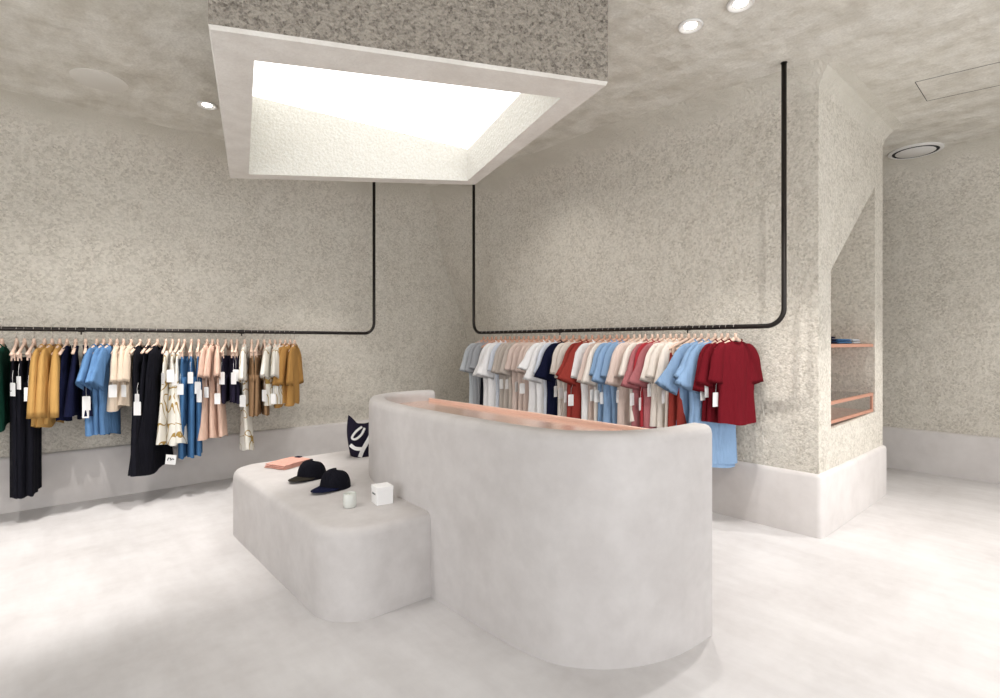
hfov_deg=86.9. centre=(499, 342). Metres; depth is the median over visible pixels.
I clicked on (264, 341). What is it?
clothes hanger
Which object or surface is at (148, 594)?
floor
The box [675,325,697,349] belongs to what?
clothes hanger
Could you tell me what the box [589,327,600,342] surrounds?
clothes hanger
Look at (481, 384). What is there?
trousers
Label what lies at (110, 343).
clothes hanger
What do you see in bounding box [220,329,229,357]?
clothes hanger
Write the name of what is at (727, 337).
clothes hanger
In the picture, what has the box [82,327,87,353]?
clothes hanger
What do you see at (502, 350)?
blouse
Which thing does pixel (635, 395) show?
blouse
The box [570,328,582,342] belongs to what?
clothes hanger
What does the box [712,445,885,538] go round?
baseboard
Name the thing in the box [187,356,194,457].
jeans
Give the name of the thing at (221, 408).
dress
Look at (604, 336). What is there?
clothes hanger
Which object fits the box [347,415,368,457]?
tote bag
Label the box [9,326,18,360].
clothes hanger
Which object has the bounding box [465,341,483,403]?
t-shirt
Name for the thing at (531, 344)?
blouse
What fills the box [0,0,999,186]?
ceiling
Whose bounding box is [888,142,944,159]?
ceiling speaker
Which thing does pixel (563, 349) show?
t-shirt
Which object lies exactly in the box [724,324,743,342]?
clothes hanger
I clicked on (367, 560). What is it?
plinth
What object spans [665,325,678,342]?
clothes hanger
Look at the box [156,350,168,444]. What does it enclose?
dress
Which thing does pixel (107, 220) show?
wall
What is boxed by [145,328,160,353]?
clothes hanger
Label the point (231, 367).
shorts
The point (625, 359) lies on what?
t-shirt
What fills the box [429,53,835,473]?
wall
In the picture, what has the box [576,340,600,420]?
t-shirt
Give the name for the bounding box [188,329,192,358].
clothes hanger
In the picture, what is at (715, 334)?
clothes hanger
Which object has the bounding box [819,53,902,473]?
wall pier
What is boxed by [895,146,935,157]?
grille
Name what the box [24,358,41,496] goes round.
trousers
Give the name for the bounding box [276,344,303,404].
sweater
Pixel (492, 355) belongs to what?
t-shirt
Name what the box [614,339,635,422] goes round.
t-shirt
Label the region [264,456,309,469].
folded towel
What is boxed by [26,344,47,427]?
sweater
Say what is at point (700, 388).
t-shirt
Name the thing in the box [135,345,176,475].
dress
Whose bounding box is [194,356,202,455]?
jeans
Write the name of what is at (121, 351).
t-shirt
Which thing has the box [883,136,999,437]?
wall
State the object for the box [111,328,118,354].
clothes hanger
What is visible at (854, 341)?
shirt
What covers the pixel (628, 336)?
clothes hanger
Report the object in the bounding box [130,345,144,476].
dress
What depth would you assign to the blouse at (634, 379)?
4.63 m
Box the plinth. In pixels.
[233,450,430,621]
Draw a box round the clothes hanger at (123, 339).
[118,328,125,353]
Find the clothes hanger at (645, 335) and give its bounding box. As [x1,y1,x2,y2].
[636,326,647,342]
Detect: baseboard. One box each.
[0,419,368,513]
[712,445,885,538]
[883,426,999,483]
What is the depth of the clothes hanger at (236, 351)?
5.49 m
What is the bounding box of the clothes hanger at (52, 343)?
[40,327,55,352]
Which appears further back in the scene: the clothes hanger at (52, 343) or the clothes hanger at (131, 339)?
the clothes hanger at (131, 339)
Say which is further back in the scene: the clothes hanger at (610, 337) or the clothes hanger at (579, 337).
the clothes hanger at (579, 337)
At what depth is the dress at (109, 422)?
4.71 m
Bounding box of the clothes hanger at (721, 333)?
[712,324,723,342]
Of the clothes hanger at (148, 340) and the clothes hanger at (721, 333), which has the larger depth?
the clothes hanger at (148, 340)
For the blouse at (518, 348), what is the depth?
5.89 m
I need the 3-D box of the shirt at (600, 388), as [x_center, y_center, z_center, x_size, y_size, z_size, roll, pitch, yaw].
[1.118,0.459,5.106,0.588,0.988,0.108,1,0,-17]
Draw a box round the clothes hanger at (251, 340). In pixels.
[249,330,252,357]
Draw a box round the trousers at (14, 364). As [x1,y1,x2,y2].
[9,357,18,498]
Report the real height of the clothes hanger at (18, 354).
0.290 m
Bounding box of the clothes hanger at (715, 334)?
[704,324,717,342]
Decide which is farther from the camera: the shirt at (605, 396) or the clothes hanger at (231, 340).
the clothes hanger at (231, 340)
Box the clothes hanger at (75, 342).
[71,327,77,353]
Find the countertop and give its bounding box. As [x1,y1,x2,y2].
[398,401,620,430]
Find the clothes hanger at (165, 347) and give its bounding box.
[161,329,167,353]
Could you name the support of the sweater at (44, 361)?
hanging from the clothes hanger at (52, 343)
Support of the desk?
on the floor
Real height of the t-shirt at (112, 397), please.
0.611 m
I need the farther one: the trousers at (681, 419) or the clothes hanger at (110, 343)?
the clothes hanger at (110, 343)
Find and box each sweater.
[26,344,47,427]
[35,344,56,427]
[43,344,63,423]
[272,343,287,407]
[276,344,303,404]
[284,344,302,406]
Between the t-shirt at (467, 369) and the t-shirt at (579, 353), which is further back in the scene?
the t-shirt at (467, 369)
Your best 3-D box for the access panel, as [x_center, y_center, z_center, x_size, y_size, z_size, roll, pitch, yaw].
[3.720,-2.100,4.259,0.598,0.004,0.504,0,0,-41]
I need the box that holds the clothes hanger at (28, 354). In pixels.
[25,326,36,360]
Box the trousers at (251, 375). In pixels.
[248,356,254,416]
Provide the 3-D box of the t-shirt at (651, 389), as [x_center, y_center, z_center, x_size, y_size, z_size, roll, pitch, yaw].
[1.497,0.348,4.667,0.614,0.767,0.091,1,0,-17]
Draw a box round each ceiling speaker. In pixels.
[69,68,128,91]
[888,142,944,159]
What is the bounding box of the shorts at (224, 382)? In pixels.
[219,355,229,403]
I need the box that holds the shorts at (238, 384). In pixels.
[234,356,240,403]
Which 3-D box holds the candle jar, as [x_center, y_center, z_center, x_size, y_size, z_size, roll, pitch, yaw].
[-0.917,0.958,3.220,0.078,0.085,0.078,0,0,-41]
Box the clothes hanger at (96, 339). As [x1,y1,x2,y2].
[92,327,99,347]
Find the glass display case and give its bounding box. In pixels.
[831,391,872,423]
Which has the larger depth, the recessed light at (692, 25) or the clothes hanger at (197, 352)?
the clothes hanger at (197, 352)
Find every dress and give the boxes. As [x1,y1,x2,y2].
[0,344,11,431]
[75,344,97,436]
[85,344,109,434]
[87,344,120,434]
[128,345,149,475]
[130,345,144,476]
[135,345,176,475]
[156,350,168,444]
[167,351,177,445]
[172,350,187,443]
[197,344,209,440]
[203,344,221,438]
[213,344,227,436]
[655,339,699,425]
[673,339,734,467]
[674,339,736,463]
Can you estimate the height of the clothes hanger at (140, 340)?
0.248 m
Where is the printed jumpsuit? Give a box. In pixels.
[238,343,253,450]
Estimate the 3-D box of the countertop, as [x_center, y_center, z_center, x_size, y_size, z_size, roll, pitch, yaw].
[-0.092,0.520,3.482,0.682,0.030,2.444,0,0,-41]
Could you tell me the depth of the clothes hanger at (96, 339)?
4.81 m
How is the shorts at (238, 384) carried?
hanging from the clothes hanger at (236, 351)
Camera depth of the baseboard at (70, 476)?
5.36 m
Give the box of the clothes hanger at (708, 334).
[699,324,710,342]
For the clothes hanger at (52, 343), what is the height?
0.248 m
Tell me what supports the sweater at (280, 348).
hanging from the clothes hanger
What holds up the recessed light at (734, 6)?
in the ceiling
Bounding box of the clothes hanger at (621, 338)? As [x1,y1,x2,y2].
[612,327,623,342]
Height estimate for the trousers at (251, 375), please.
0.645 m
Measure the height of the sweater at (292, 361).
0.690 m
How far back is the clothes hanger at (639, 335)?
4.89 m
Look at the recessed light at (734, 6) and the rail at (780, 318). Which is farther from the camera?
the rail at (780, 318)
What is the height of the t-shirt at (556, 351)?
0.934 m
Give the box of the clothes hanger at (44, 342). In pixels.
[32,326,46,353]
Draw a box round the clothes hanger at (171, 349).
[168,328,173,353]
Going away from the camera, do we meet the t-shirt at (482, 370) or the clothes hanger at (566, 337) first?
the clothes hanger at (566, 337)
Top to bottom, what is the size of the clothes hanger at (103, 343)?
0.248 m
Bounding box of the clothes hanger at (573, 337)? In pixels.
[564,328,575,342]
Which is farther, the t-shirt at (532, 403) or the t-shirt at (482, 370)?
the t-shirt at (482, 370)
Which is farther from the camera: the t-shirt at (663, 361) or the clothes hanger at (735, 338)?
the t-shirt at (663, 361)
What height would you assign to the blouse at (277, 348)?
0.662 m
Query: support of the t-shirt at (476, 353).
hanging from the clothes hanger
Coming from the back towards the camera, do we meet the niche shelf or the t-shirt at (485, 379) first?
the t-shirt at (485, 379)
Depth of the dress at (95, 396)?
4.65 m
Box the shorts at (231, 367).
[228,356,235,402]
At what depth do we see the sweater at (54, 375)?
4.45 m
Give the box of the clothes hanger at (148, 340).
[140,328,151,353]
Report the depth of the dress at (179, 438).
5.06 m
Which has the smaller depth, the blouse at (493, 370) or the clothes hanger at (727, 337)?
the clothes hanger at (727, 337)
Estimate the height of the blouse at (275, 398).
0.651 m
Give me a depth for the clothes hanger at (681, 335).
4.57 m
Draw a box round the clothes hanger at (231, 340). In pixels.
[229,329,233,357]
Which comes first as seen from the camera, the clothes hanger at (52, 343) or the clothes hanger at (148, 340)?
the clothes hanger at (52, 343)
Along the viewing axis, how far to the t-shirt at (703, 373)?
4.20 m
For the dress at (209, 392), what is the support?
hanging from the clothes hanger
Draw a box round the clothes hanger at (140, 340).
[129,328,143,353]
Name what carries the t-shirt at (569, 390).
hanging from the clothes hanger
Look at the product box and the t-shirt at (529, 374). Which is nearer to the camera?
the product box
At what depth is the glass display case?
4.70 m
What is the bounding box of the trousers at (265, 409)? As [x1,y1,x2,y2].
[261,355,269,415]
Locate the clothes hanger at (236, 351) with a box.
[234,339,238,357]
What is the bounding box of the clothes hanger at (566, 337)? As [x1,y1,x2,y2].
[558,328,569,342]
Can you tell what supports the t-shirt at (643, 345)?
hanging from the rail at (780, 318)
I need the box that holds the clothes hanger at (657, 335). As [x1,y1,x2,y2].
[647,326,659,342]
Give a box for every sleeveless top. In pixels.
[56,345,71,421]
[63,345,81,416]
[77,345,92,419]
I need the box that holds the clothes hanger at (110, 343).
[104,327,112,347]
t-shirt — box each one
[106,344,120,411]
[116,344,126,394]
[117,344,134,407]
[459,340,479,403]
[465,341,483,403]
[470,341,487,404]
[472,340,497,405]
[475,340,501,406]
[487,341,505,406]
[517,340,545,412]
[523,340,550,413]
[533,340,557,413]
[533,340,563,415]
[549,340,569,415]
[554,340,578,416]
[555,340,582,416]
[557,340,588,418]
[570,340,597,419]
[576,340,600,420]
[581,340,606,420]
[605,339,630,425]
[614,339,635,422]
[617,339,644,420]
[631,339,654,426]
[640,339,666,426]
[645,339,672,427]
[653,339,682,426]
[692,339,717,422]
[695,339,759,421]
[708,339,763,425]
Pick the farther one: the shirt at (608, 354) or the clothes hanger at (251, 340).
the clothes hanger at (251, 340)
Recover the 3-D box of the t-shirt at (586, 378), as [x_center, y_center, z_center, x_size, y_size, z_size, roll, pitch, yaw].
[1.078,0.397,5.160,0.661,0.864,0.096,0,0,-21]
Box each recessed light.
[197,101,216,109]
[678,18,702,33]
[726,0,754,12]
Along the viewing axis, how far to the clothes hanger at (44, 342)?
4.57 m
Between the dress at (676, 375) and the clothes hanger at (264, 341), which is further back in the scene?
the clothes hanger at (264, 341)
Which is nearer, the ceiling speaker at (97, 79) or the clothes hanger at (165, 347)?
the ceiling speaker at (97, 79)
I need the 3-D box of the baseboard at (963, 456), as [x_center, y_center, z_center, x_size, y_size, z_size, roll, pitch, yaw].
[5.772,1.255,5.165,0.120,0.490,6.200,0,0,-41]
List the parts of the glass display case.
glass, glass pane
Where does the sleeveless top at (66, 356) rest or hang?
hanging from the clothes hanger at (66, 340)
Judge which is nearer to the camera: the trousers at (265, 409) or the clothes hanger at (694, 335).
the clothes hanger at (694, 335)
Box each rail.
[0,182,375,335]
[472,61,786,334]
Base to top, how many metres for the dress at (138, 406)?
1.211 m
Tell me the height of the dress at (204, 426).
0.948 m
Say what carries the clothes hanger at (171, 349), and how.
hanging from the rail at (4, 328)
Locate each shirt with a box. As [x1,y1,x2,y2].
[589,340,613,421]
[591,339,618,422]
[600,340,642,427]
[834,339,851,343]
[849,339,860,343]
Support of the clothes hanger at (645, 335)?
hanging from the rail at (780, 318)
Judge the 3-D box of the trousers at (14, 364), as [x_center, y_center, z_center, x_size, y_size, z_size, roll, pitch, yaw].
[-4.089,0.702,4.466,0.080,1.158,0.419,0,1,-36]
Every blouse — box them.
[260,344,272,405]
[270,344,280,403]
[271,344,284,403]
[491,340,510,407]
[495,340,514,408]
[499,340,520,408]
[504,340,524,409]
[510,340,529,410]
[515,340,535,410]
[519,340,540,372]
[620,339,648,426]
[627,339,659,428]
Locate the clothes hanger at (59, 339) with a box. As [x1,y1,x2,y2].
[51,327,62,354]
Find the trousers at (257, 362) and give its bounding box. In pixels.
[254,355,261,416]
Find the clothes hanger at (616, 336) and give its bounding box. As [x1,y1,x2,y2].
[607,327,618,342]
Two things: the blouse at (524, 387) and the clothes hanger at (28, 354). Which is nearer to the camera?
the clothes hanger at (28, 354)
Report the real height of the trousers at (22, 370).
1.164 m
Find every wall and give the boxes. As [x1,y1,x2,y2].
[0,89,468,457]
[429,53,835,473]
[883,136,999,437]
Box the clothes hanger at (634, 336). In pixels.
[625,328,635,342]
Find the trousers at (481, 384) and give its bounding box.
[480,378,482,404]
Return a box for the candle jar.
[343,491,355,508]
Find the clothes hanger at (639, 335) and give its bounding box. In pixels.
[629,326,641,342]
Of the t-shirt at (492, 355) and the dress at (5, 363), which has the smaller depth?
the dress at (5, 363)
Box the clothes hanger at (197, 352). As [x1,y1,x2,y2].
[195,329,200,358]
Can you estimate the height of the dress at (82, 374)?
0.848 m
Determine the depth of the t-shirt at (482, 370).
6.25 m
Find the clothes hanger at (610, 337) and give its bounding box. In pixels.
[601,327,611,342]
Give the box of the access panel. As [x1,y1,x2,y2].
[915,62,999,100]
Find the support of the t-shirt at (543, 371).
hanging from the rail at (780, 318)
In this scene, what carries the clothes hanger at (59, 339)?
hanging from the rail at (4, 328)
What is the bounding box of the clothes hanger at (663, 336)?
[654,326,666,342]
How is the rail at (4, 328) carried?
hanging from the ceiling
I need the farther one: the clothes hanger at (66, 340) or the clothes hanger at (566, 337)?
the clothes hanger at (566, 337)
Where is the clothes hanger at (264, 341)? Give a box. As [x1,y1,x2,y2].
[260,330,265,354]
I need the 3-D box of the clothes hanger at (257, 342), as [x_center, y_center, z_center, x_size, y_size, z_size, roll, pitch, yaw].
[-2.633,0.005,5.732,0.041,0.300,0.370,0,0,-18]
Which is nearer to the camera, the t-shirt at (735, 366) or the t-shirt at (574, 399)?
the t-shirt at (735, 366)
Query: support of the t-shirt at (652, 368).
hanging from the clothes hanger at (675, 336)
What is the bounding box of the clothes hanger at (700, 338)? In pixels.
[690,325,704,342]
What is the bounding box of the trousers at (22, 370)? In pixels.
[16,357,27,498]
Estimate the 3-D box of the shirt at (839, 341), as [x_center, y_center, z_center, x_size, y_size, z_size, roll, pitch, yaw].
[2.975,-0.015,4.744,0.270,0.045,0.240,0,0,-35]
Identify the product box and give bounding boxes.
[371,482,392,505]
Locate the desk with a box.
[369,390,711,669]
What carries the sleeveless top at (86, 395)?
hanging from the clothes hanger at (85, 342)
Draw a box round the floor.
[0,468,999,697]
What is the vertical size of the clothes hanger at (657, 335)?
0.217 m
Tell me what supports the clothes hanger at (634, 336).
hanging from the rail at (780, 318)
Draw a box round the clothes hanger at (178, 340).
[173,329,180,352]
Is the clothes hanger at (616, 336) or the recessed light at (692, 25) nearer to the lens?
the recessed light at (692, 25)
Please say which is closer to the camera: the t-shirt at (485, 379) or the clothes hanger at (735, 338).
the clothes hanger at (735, 338)
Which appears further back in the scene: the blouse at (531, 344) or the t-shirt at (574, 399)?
the blouse at (531, 344)
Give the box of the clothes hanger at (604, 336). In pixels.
[596,327,605,342]
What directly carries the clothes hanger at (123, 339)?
hanging from the rail at (4, 328)
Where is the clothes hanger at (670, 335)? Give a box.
[660,326,672,342]
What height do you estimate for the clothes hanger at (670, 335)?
0.217 m
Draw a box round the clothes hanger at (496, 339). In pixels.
[481,330,497,347]
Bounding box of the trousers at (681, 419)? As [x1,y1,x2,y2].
[677,389,686,424]
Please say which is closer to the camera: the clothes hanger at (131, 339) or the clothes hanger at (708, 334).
the clothes hanger at (708, 334)
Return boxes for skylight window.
[253,61,519,148]
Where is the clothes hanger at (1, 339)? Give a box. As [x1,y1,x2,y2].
[0,326,4,347]
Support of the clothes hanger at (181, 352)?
hanging from the rail at (4, 328)
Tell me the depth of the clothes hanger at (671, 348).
4.50 m
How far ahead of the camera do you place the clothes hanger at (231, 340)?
5.54 m
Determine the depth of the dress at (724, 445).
4.35 m
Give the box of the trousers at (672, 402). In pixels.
[668,353,676,426]
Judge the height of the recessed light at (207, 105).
0.013 m
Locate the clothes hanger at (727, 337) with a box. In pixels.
[717,324,730,342]
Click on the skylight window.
(455, 115)
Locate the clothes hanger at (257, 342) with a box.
[253,331,260,357]
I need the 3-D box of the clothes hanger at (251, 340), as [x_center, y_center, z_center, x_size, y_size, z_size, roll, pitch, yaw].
[-2.683,0.005,5.690,0.041,0.300,0.370,0,0,-26]
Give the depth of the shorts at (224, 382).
5.37 m
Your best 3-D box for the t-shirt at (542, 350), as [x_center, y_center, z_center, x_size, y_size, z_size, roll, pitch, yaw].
[0.638,0.399,5.648,0.611,0.869,0.092,1,0,-17]
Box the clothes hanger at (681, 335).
[672,325,684,342]
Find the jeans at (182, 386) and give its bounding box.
[177,356,188,459]
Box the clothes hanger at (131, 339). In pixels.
[124,328,133,350]
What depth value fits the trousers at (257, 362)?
5.57 m
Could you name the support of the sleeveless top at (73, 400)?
hanging from the clothes hanger at (75, 342)
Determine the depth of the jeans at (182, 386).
5.10 m
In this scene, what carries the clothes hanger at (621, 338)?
hanging from the rail at (780, 318)
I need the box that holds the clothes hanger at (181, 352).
[179,329,188,358]
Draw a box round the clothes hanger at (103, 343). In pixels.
[92,327,105,353]
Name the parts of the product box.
lid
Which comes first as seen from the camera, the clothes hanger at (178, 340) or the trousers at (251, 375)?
the clothes hanger at (178, 340)
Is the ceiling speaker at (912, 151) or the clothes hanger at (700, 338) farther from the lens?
the ceiling speaker at (912, 151)
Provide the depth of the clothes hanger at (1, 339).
4.39 m
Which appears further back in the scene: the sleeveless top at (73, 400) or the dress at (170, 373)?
the dress at (170, 373)
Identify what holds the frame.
attached to the ceiling
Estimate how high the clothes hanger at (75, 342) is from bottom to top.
0.248 m
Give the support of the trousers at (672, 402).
hanging from the clothes hanger at (671, 348)
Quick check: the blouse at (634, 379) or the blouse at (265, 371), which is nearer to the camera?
the blouse at (634, 379)
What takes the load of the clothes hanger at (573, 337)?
hanging from the rail at (780, 318)
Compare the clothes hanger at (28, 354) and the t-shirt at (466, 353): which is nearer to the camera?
the clothes hanger at (28, 354)
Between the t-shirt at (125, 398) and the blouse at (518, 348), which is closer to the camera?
the t-shirt at (125, 398)
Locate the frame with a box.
[208,0,607,184]
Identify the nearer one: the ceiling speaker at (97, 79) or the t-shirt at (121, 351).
the ceiling speaker at (97, 79)
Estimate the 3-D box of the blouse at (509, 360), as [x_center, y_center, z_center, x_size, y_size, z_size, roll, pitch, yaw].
[0.316,0.431,6.013,0.574,0.932,0.085,1,0,-16]
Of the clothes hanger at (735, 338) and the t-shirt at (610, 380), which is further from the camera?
the t-shirt at (610, 380)
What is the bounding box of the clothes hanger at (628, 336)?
[618,327,630,342]
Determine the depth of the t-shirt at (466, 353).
6.56 m
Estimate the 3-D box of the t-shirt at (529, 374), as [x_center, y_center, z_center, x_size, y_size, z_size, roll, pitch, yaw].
[0.600,0.424,5.720,0.745,0.918,0.096,-1,0,-16]
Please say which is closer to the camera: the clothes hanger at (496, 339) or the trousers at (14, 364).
the trousers at (14, 364)
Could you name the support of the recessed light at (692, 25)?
in the ceiling
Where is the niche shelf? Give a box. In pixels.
[831,344,872,347]
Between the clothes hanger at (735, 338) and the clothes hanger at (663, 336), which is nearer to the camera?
the clothes hanger at (735, 338)
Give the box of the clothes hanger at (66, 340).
[58,327,71,354]
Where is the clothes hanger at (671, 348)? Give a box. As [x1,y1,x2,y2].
[669,325,691,354]
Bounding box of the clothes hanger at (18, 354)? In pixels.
[15,326,30,360]
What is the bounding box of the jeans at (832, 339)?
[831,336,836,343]
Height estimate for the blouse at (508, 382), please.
0.942 m

